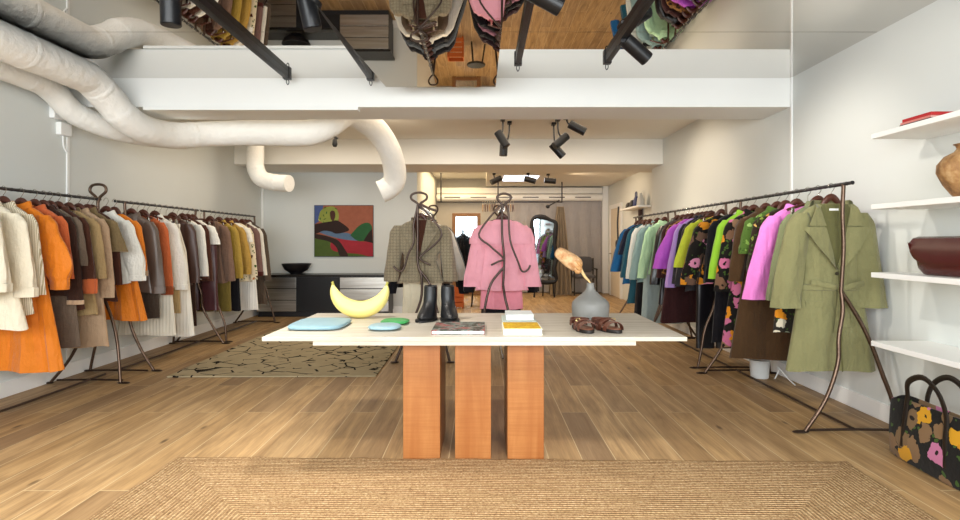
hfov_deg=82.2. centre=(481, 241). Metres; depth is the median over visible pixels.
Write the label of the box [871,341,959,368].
wall shelf
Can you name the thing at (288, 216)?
wall
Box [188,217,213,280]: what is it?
jacket
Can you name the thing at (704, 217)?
hanger
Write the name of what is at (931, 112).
book
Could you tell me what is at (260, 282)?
coat
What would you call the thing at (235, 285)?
skirt
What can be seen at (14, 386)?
baseboard
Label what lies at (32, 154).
wall
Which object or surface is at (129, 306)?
dress
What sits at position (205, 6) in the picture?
track
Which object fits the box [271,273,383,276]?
countertop
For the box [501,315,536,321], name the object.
book
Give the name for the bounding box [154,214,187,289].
shirt
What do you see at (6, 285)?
blouse
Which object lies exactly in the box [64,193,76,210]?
clothes hanger
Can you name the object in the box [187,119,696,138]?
ceiling
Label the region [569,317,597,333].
sandal
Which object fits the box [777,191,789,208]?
clothes hanger
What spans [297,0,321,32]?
spotlight
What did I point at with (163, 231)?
cardigan
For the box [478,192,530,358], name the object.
clothes rack
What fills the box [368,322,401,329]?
pouch
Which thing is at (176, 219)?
hanger
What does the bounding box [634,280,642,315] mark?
skirt
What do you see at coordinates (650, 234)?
blouse
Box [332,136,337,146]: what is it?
spotlight
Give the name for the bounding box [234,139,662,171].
beam
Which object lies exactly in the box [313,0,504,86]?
mirror
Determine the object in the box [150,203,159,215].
clothes hanger
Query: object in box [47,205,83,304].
jacket
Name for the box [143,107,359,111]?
trim
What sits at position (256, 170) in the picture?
air duct
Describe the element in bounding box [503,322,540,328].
picture
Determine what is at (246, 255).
blouse
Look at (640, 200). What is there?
bag
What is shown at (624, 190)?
wall
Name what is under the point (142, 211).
clothes hanger
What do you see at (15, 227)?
coat
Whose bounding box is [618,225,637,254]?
cardigan
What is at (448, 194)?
beam
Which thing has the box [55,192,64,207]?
clothes hanger
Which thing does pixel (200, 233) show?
blouse
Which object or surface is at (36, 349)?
dress
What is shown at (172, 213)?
clothes hanger
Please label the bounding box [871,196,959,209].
wall shelf
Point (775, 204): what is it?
clothes hanger
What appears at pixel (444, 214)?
wall
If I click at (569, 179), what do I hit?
ceiling
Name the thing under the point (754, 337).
coat
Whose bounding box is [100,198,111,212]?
clothes hanger
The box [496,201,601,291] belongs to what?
curtain
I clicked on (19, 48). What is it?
air duct
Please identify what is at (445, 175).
ceiling
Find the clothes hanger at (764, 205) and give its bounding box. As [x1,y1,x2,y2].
[759,194,770,208]
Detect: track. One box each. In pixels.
[190,0,291,84]
[317,6,374,85]
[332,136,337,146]
[514,0,533,71]
[603,0,654,69]
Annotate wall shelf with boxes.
[620,205,650,210]
[871,110,959,138]
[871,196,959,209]
[871,272,959,284]
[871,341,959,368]
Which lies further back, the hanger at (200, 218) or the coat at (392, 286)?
the hanger at (200, 218)
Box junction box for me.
[49,106,71,153]
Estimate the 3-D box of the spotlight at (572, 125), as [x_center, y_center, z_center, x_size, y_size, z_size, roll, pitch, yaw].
[1.238,-1.533,7.288,0.307,0.255,0.124,0,0,6]
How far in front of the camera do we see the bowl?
9.57 m
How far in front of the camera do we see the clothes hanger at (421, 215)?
6.15 m
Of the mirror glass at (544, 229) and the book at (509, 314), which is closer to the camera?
the book at (509, 314)
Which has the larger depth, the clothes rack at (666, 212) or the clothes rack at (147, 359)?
the clothes rack at (666, 212)
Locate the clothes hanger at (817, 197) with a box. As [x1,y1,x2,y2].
[810,185,823,200]
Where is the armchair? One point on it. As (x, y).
(588, 262)
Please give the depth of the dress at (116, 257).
5.11 m
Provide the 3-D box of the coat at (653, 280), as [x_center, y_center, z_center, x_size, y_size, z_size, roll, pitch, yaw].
[2.514,0.249,7.102,0.683,1.118,0.156,0,0,0]
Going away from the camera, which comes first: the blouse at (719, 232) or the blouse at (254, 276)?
the blouse at (719, 232)
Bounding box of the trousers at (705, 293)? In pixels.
[696,256,730,348]
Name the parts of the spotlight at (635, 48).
mount plate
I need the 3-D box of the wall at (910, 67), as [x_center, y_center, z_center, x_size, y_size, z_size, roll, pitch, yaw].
[3.170,-0.225,3.930,0.500,3.050,11.060,0,0,0]
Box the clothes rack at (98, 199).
[0,183,129,412]
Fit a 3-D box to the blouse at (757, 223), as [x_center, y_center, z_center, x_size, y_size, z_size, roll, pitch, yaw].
[2.530,0.067,4.576,0.653,0.683,0.125,0,0,-1]
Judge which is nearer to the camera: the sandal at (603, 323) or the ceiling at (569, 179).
the sandal at (603, 323)
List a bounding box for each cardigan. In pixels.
[142,216,173,294]
[243,224,263,275]
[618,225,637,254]
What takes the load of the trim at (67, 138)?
attached to the wall at (32, 154)
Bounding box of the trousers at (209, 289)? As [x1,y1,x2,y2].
[196,244,218,310]
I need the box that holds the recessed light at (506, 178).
[503,176,538,180]
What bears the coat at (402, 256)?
hanging from the clothes hanger
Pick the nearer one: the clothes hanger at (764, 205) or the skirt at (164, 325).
the clothes hanger at (764, 205)
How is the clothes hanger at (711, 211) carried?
hanging from the clothes rack at (726, 202)
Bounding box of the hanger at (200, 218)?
[198,209,212,224]
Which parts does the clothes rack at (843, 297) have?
leg, rail, leg, post, leg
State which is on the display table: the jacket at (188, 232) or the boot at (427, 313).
the boot at (427, 313)
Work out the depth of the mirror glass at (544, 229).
12.90 m
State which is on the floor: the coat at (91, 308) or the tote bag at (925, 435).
the tote bag at (925, 435)
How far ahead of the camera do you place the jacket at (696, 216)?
6.29 m
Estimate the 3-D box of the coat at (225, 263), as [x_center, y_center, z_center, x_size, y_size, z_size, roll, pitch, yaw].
[-3.634,0.163,7.327,0.672,0.936,0.170,0,0,2]
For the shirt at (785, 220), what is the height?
0.748 m
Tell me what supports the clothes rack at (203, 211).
on the floor
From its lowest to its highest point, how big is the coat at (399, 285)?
1.208 m
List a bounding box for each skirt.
[118,294,175,335]
[138,224,194,336]
[141,292,159,318]
[197,281,231,311]
[231,278,240,310]
[240,280,257,309]
[480,290,522,309]
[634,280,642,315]
[641,253,683,323]
[773,308,795,332]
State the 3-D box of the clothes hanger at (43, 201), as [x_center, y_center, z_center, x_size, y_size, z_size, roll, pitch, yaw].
[-3.630,-0.300,4.550,0.350,0.257,0.028,0,0,-1]
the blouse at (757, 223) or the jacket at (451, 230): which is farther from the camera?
the jacket at (451, 230)
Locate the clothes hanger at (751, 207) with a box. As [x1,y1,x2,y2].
[748,196,757,210]
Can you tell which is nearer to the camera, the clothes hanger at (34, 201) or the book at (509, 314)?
the book at (509, 314)
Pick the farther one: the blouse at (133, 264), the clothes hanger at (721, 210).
the clothes hanger at (721, 210)
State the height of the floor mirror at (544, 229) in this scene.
1.953 m
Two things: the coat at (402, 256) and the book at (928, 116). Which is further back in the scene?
the coat at (402, 256)
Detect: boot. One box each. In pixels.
[415,285,437,322]
[440,285,459,321]
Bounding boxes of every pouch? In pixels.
[288,318,351,329]
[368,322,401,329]
[381,318,409,323]
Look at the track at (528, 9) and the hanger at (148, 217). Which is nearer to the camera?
the track at (528, 9)
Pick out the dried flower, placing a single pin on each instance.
(567, 258)
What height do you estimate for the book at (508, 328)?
0.037 m
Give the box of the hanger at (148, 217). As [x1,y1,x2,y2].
[137,201,152,220]
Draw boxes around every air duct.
[0,19,405,201]
[0,61,186,148]
[246,146,294,191]
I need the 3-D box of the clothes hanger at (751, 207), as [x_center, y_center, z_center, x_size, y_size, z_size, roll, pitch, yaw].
[2.530,-0.300,5.120,0.350,0.257,0.028,0,0,1]
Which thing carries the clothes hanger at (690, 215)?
hanging from the clothes rack at (726, 202)
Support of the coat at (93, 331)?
in the clothes rack at (98, 199)
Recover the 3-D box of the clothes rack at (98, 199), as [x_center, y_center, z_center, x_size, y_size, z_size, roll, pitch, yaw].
[-3.640,0.371,4.399,0.820,1.858,1.802,0,0,0]
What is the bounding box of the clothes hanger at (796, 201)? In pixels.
[789,189,803,206]
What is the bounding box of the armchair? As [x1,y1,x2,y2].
[571,256,597,295]
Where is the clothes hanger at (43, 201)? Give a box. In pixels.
[40,190,50,206]
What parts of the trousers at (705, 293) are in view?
trouser leg, trouser leg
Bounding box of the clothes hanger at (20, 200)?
[14,188,26,203]
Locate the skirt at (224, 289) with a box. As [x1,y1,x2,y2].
[197,281,231,311]
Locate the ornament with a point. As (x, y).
(345, 305)
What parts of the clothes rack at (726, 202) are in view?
leg, leg, rail, leg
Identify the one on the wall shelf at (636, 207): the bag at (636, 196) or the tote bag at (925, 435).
the bag at (636, 196)
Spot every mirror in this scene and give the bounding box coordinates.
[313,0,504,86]
[452,213,480,294]
[530,214,557,296]
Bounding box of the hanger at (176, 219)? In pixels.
[165,205,179,223]
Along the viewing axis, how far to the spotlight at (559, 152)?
7.62 m
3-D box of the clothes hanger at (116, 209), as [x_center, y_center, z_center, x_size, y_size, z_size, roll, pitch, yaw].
[-3.630,-0.300,5.430,0.350,0.257,0.028,0,0,2]
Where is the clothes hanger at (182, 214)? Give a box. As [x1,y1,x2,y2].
[178,207,187,218]
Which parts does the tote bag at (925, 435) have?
handle, handle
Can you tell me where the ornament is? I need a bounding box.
[330,281,388,317]
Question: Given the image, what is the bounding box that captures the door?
[609,202,622,298]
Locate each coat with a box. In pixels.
[0,201,38,330]
[58,206,97,310]
[69,207,107,315]
[72,208,114,347]
[202,219,235,282]
[252,222,270,304]
[388,224,468,293]
[397,220,457,287]
[397,253,452,284]
[465,288,537,292]
[629,221,655,282]
[650,218,675,304]
[714,209,754,347]
[728,207,791,360]
[770,200,887,372]
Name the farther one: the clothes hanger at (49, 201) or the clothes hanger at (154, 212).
the clothes hanger at (154, 212)
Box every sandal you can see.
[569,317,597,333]
[591,317,623,333]
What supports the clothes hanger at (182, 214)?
hanging from the clothes rack at (147, 359)
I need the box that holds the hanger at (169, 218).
[159,204,174,222]
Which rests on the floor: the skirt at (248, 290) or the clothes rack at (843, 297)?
the clothes rack at (843, 297)
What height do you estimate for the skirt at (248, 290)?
1.225 m
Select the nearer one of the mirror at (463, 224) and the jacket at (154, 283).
the jacket at (154, 283)
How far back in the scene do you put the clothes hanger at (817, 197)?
4.13 m
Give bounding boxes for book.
[431,322,484,334]
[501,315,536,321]
[502,322,542,334]
[505,310,533,319]
[900,115,938,124]
[902,111,953,122]
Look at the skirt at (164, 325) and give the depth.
5.94 m
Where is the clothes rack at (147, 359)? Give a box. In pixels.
[84,200,229,370]
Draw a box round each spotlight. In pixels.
[159,0,181,28]
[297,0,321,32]
[490,173,501,184]
[494,119,509,148]
[499,121,511,155]
[524,173,535,183]
[527,0,564,15]
[544,174,555,183]
[549,122,565,158]
[552,119,569,149]
[563,119,586,135]
[617,34,652,64]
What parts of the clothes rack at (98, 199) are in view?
rail, leg, leg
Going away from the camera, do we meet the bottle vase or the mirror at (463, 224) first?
the bottle vase
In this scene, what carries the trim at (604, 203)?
attached to the wall at (624, 190)
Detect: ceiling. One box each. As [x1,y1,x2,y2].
[0,0,936,77]
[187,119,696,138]
[432,172,485,178]
[486,172,638,186]
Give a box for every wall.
[0,80,260,382]
[264,172,417,305]
[418,172,435,219]
[436,179,600,284]
[608,172,651,300]
[652,0,959,414]
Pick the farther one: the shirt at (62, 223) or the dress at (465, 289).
the dress at (465, 289)
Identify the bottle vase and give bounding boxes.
[572,283,609,320]
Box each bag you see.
[615,207,618,246]
[633,191,637,205]
[637,193,644,204]
[889,374,959,490]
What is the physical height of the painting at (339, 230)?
0.936 m
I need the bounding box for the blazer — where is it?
[384,217,457,284]
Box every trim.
[66,137,69,362]
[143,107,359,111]
[261,188,263,228]
[601,186,607,292]
[790,77,792,201]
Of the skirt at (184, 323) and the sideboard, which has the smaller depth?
the skirt at (184, 323)
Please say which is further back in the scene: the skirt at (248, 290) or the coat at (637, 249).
the skirt at (248, 290)
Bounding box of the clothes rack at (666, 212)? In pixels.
[619,211,695,337]
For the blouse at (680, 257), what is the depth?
6.04 m
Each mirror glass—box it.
[456,217,476,288]
[534,219,554,279]
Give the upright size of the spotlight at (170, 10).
0.254 m
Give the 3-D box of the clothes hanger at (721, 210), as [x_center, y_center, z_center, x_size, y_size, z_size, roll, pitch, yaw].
[2.530,-0.300,5.810,0.350,0.257,0.028,0,0,2]
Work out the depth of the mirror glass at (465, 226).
13.39 m
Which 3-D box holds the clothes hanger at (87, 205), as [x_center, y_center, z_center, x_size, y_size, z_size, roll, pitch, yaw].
[-3.630,-0.300,5.060,0.350,0.257,0.028,0,0,0]
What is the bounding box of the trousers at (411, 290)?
[402,253,441,312]
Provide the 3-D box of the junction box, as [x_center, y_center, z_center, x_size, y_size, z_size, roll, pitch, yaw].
[-3.975,-1.058,5.190,0.050,0.425,0.220,0,0,0]
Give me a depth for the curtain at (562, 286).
13.34 m
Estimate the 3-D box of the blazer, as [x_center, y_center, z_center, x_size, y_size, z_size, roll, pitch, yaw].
[-0.683,0.096,6.142,0.827,0.752,0.213,0,0,-2]
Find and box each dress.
[0,201,72,372]
[50,209,87,347]
[98,212,122,301]
[104,214,147,320]
[463,287,538,312]
[620,224,642,303]
[656,220,695,322]
[662,220,681,274]
[703,214,734,342]
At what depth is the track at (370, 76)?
4.44 m
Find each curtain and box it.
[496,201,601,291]
[549,206,571,294]
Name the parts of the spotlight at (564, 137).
arm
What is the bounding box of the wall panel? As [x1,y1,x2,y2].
[638,209,642,220]
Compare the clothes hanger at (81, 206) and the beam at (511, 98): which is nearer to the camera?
the clothes hanger at (81, 206)
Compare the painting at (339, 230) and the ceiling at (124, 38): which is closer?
the ceiling at (124, 38)
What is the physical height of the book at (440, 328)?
0.024 m
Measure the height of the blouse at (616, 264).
0.963 m
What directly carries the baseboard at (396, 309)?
attached to the wall at (288, 216)
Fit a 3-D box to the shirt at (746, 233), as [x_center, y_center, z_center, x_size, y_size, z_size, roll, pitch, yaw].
[2.530,-0.001,4.706,0.661,0.618,0.128,0,0,2]
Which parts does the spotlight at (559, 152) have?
arm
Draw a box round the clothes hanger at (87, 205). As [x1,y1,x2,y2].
[84,195,92,208]
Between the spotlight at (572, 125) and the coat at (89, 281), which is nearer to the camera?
the coat at (89, 281)
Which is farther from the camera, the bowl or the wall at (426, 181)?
the wall at (426, 181)
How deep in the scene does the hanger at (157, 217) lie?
5.96 m
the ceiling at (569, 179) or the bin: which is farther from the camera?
the ceiling at (569, 179)
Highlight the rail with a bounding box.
[438,173,562,207]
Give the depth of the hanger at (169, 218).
6.20 m
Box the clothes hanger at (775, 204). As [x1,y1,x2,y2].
[771,192,783,208]
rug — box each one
[88,457,937,519]
[167,328,397,377]
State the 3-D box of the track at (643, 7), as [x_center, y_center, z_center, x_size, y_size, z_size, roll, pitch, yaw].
[1.050,-1.498,3.121,0.064,0.104,3.042,0,0,0]
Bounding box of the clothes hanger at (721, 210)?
[714,201,727,215]
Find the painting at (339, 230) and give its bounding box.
[314,205,373,256]
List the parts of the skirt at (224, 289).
trouser leg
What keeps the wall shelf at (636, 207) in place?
attached to the wall at (624, 190)
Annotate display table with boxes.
[262,313,686,458]
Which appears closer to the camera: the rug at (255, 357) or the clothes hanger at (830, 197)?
the clothes hanger at (830, 197)
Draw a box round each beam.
[66,78,789,118]
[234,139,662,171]
[436,188,602,200]
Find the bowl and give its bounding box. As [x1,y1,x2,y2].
[282,263,310,273]
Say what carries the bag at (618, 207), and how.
hanging from the wall shelf at (636, 207)
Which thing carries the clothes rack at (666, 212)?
on the floor
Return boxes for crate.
[454,287,463,307]
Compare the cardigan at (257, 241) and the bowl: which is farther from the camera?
the bowl
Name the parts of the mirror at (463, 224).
frame post, frame rail, frame post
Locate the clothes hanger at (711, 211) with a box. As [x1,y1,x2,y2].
[705,203,714,215]
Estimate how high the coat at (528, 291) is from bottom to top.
1.093 m
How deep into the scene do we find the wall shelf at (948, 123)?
3.31 m
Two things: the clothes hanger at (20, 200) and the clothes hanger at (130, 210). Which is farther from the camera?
the clothes hanger at (130, 210)
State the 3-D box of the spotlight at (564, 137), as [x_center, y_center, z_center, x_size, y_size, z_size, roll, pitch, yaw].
[1.057,-1.451,7.409,0.249,0.418,0.130,0,0,-14]
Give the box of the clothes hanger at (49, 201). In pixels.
[48,191,58,208]
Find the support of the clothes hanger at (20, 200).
hanging from the clothes rack at (98, 199)
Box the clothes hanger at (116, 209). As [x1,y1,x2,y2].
[111,199,121,213]
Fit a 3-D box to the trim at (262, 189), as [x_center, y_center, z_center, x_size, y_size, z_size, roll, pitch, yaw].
[-3.985,0.025,9.985,0.030,2.550,0.030,0,0,0]
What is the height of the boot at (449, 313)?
0.236 m
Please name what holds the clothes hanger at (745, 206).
hanging from the clothes rack at (843, 297)
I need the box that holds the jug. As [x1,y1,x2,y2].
[935,143,959,196]
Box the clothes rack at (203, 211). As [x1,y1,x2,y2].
[176,210,280,341]
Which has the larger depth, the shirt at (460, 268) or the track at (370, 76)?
the shirt at (460, 268)
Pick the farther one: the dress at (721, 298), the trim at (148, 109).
the dress at (721, 298)
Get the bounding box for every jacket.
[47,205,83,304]
[122,212,165,293]
[165,216,199,284]
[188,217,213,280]
[451,230,465,269]
[463,220,541,290]
[672,215,697,283]
[675,215,711,291]
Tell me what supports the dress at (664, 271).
hanging from the clothes hanger
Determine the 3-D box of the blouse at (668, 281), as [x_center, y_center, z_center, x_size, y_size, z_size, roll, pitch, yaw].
[2.496,0.128,6.432,0.718,0.805,0.115,0,0,0]
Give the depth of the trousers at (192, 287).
6.54 m
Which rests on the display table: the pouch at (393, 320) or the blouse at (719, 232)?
the pouch at (393, 320)
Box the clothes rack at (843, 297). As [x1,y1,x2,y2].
[696,181,892,432]
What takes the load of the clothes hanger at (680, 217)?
hanging from the clothes rack at (726, 202)
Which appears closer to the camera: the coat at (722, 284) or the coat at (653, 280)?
the coat at (722, 284)
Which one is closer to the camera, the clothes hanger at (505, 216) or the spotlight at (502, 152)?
the clothes hanger at (505, 216)
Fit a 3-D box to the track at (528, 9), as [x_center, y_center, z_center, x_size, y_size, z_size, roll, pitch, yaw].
[0.305,-1.498,3.141,0.064,0.104,3.082,0,0,0]
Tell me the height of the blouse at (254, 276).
0.864 m
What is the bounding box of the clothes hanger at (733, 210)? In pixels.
[729,199,738,213]
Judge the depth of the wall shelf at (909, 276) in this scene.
3.25 m
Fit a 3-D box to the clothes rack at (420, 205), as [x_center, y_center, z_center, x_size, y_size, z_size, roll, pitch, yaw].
[-0.645,0.386,6.853,0.714,1.876,1.953,0,0,0]
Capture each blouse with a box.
[0,219,12,292]
[104,210,145,283]
[182,219,209,279]
[226,220,251,274]
[238,223,257,281]
[610,225,634,283]
[626,224,648,278]
[637,220,669,277]
[652,219,688,268]
[665,218,693,287]
[673,217,709,267]
[680,216,722,284]
[708,210,742,278]
[742,203,803,299]
[746,209,781,271]
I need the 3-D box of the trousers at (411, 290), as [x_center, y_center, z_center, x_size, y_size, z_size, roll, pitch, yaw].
[-0.682,0.371,6.331,0.476,1.110,0.146,0,0,-1]
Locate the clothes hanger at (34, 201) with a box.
[30,189,41,205]
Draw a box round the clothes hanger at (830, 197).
[821,183,839,203]
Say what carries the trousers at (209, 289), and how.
attached to the clothes rack at (203, 211)
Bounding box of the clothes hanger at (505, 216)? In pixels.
[496,208,507,219]
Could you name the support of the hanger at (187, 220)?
hanging from the clothes rack at (147, 359)
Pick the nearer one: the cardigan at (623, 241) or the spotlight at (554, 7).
the spotlight at (554, 7)
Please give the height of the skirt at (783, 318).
0.915 m
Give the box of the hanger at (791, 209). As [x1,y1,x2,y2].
[786,187,810,213]
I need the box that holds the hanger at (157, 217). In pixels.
[147,203,162,220]
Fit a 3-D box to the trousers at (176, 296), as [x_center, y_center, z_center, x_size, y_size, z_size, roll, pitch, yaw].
[-3.630,0.297,6.197,0.456,1.005,0.078,0,0,-1]
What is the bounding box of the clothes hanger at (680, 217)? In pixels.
[677,208,684,219]
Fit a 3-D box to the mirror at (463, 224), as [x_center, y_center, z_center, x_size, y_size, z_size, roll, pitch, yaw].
[-0.380,0.300,13.400,0.690,2.000,0.060,0,0,0]
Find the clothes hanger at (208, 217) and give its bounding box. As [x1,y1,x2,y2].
[206,210,214,220]
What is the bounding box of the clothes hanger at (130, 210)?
[127,201,136,214]
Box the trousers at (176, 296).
[173,287,180,312]
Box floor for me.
[0,292,959,519]
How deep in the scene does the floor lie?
4.07 m
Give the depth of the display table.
3.29 m
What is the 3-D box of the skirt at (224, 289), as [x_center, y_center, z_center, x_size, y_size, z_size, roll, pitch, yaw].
[-3.630,0.367,7.462,0.457,1.145,0.100,0,0,0]
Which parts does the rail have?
drop rod, rail, drop rod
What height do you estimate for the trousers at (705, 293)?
1.355 m
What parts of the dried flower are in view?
stem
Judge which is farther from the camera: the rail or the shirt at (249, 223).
the rail
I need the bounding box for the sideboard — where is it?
[257,273,392,316]
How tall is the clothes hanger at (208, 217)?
0.257 m
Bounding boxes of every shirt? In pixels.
[2,201,45,315]
[33,204,74,284]
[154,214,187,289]
[219,220,243,278]
[241,222,267,274]
[450,230,464,279]
[738,206,783,253]
[766,201,809,300]
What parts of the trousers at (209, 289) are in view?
trouser leg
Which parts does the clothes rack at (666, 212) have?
rail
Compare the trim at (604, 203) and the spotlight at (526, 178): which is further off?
the trim at (604, 203)
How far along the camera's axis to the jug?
3.08 m
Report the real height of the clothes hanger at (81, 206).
0.257 m
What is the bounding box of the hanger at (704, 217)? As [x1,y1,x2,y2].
[700,207,722,221]
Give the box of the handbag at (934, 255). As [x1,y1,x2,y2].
[908,236,959,276]
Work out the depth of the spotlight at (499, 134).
7.34 m
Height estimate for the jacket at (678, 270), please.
0.868 m
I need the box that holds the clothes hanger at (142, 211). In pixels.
[139,202,149,215]
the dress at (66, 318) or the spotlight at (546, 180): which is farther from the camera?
the spotlight at (546, 180)
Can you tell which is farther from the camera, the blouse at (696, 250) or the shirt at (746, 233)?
the blouse at (696, 250)
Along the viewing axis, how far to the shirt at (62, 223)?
4.45 m
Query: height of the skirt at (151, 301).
1.015 m
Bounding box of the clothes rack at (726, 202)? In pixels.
[653,201,749,367]
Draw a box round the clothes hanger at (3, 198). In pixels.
[0,186,10,202]
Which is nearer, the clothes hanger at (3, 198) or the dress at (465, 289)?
the clothes hanger at (3, 198)
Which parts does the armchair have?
backrest, seat, leg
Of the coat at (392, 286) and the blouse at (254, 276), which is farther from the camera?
the blouse at (254, 276)
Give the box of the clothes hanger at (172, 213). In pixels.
[167,205,177,216]
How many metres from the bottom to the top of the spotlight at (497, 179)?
0.244 m
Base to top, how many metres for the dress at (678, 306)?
1.293 m
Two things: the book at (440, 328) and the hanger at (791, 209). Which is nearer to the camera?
the book at (440, 328)
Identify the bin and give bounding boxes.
[749,359,795,384]
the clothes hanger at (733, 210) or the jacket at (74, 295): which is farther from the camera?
the clothes hanger at (733, 210)
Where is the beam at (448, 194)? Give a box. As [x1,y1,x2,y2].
[436,188,602,200]
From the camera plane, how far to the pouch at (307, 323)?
3.42 m
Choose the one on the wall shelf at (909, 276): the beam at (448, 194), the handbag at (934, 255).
the handbag at (934, 255)
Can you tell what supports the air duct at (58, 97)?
attached to the beam at (511, 98)
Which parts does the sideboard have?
drawer, drawer, drawer, door, drawer, drawer, drawer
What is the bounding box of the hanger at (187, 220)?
[176,206,190,223]
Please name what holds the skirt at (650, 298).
hanging from the hanger
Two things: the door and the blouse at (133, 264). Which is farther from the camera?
the door
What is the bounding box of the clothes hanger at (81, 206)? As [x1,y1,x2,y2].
[75,194,84,208]
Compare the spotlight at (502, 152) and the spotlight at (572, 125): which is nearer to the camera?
the spotlight at (572, 125)
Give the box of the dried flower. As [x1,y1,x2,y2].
[554,247,590,282]
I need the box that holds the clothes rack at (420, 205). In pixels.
[391,191,454,362]
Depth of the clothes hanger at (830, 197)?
3.98 m
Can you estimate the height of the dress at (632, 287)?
1.233 m
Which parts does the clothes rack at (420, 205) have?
arm, leg, post, arm, leg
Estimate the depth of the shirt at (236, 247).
7.56 m
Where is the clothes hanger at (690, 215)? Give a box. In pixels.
[686,206,693,218]
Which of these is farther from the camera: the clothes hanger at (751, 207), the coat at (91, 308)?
the clothes hanger at (751, 207)
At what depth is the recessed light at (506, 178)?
12.17 m
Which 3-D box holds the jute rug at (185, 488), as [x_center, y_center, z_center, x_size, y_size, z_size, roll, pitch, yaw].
[0.135,1.292,1.960,3.982,0.013,2.632,0,0,1]
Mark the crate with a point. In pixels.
(459, 298)
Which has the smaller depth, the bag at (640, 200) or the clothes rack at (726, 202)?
the clothes rack at (726, 202)
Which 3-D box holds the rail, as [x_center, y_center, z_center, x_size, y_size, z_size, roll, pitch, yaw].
[0.428,-1.210,12.959,2.956,0.840,0.115,0,0,0]
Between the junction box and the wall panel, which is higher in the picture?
the junction box
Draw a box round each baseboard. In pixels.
[0,310,257,398]
[393,306,401,312]
[667,323,889,423]
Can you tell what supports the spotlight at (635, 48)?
attached to the track at (643, 7)
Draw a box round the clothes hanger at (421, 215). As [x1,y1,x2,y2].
[419,211,426,219]
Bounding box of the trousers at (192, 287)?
[190,283,196,325]
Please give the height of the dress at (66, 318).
1.163 m
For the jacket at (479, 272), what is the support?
hanging from the clothes hanger at (505, 216)
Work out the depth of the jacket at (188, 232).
6.43 m
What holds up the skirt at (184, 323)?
in the clothes rack at (147, 359)
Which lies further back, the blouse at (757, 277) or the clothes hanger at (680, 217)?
the clothes hanger at (680, 217)
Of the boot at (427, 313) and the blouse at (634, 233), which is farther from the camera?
the blouse at (634, 233)
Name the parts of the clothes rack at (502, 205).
arm, leg, post, leg, arm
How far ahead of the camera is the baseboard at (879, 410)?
4.52 m
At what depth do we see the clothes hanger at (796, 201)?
4.41 m
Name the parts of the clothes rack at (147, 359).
leg, post, leg, rail, leg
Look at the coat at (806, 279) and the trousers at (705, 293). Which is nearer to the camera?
the coat at (806, 279)
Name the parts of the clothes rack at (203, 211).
leg, rail, leg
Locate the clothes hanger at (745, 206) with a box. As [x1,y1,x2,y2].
[740,197,748,210]
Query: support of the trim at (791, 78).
attached to the wall at (910, 67)
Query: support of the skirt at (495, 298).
hanging from the hanger
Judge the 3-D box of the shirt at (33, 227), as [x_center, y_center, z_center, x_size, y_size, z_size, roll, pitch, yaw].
[-3.629,0.124,4.166,0.651,0.868,0.098,0,0,-2]

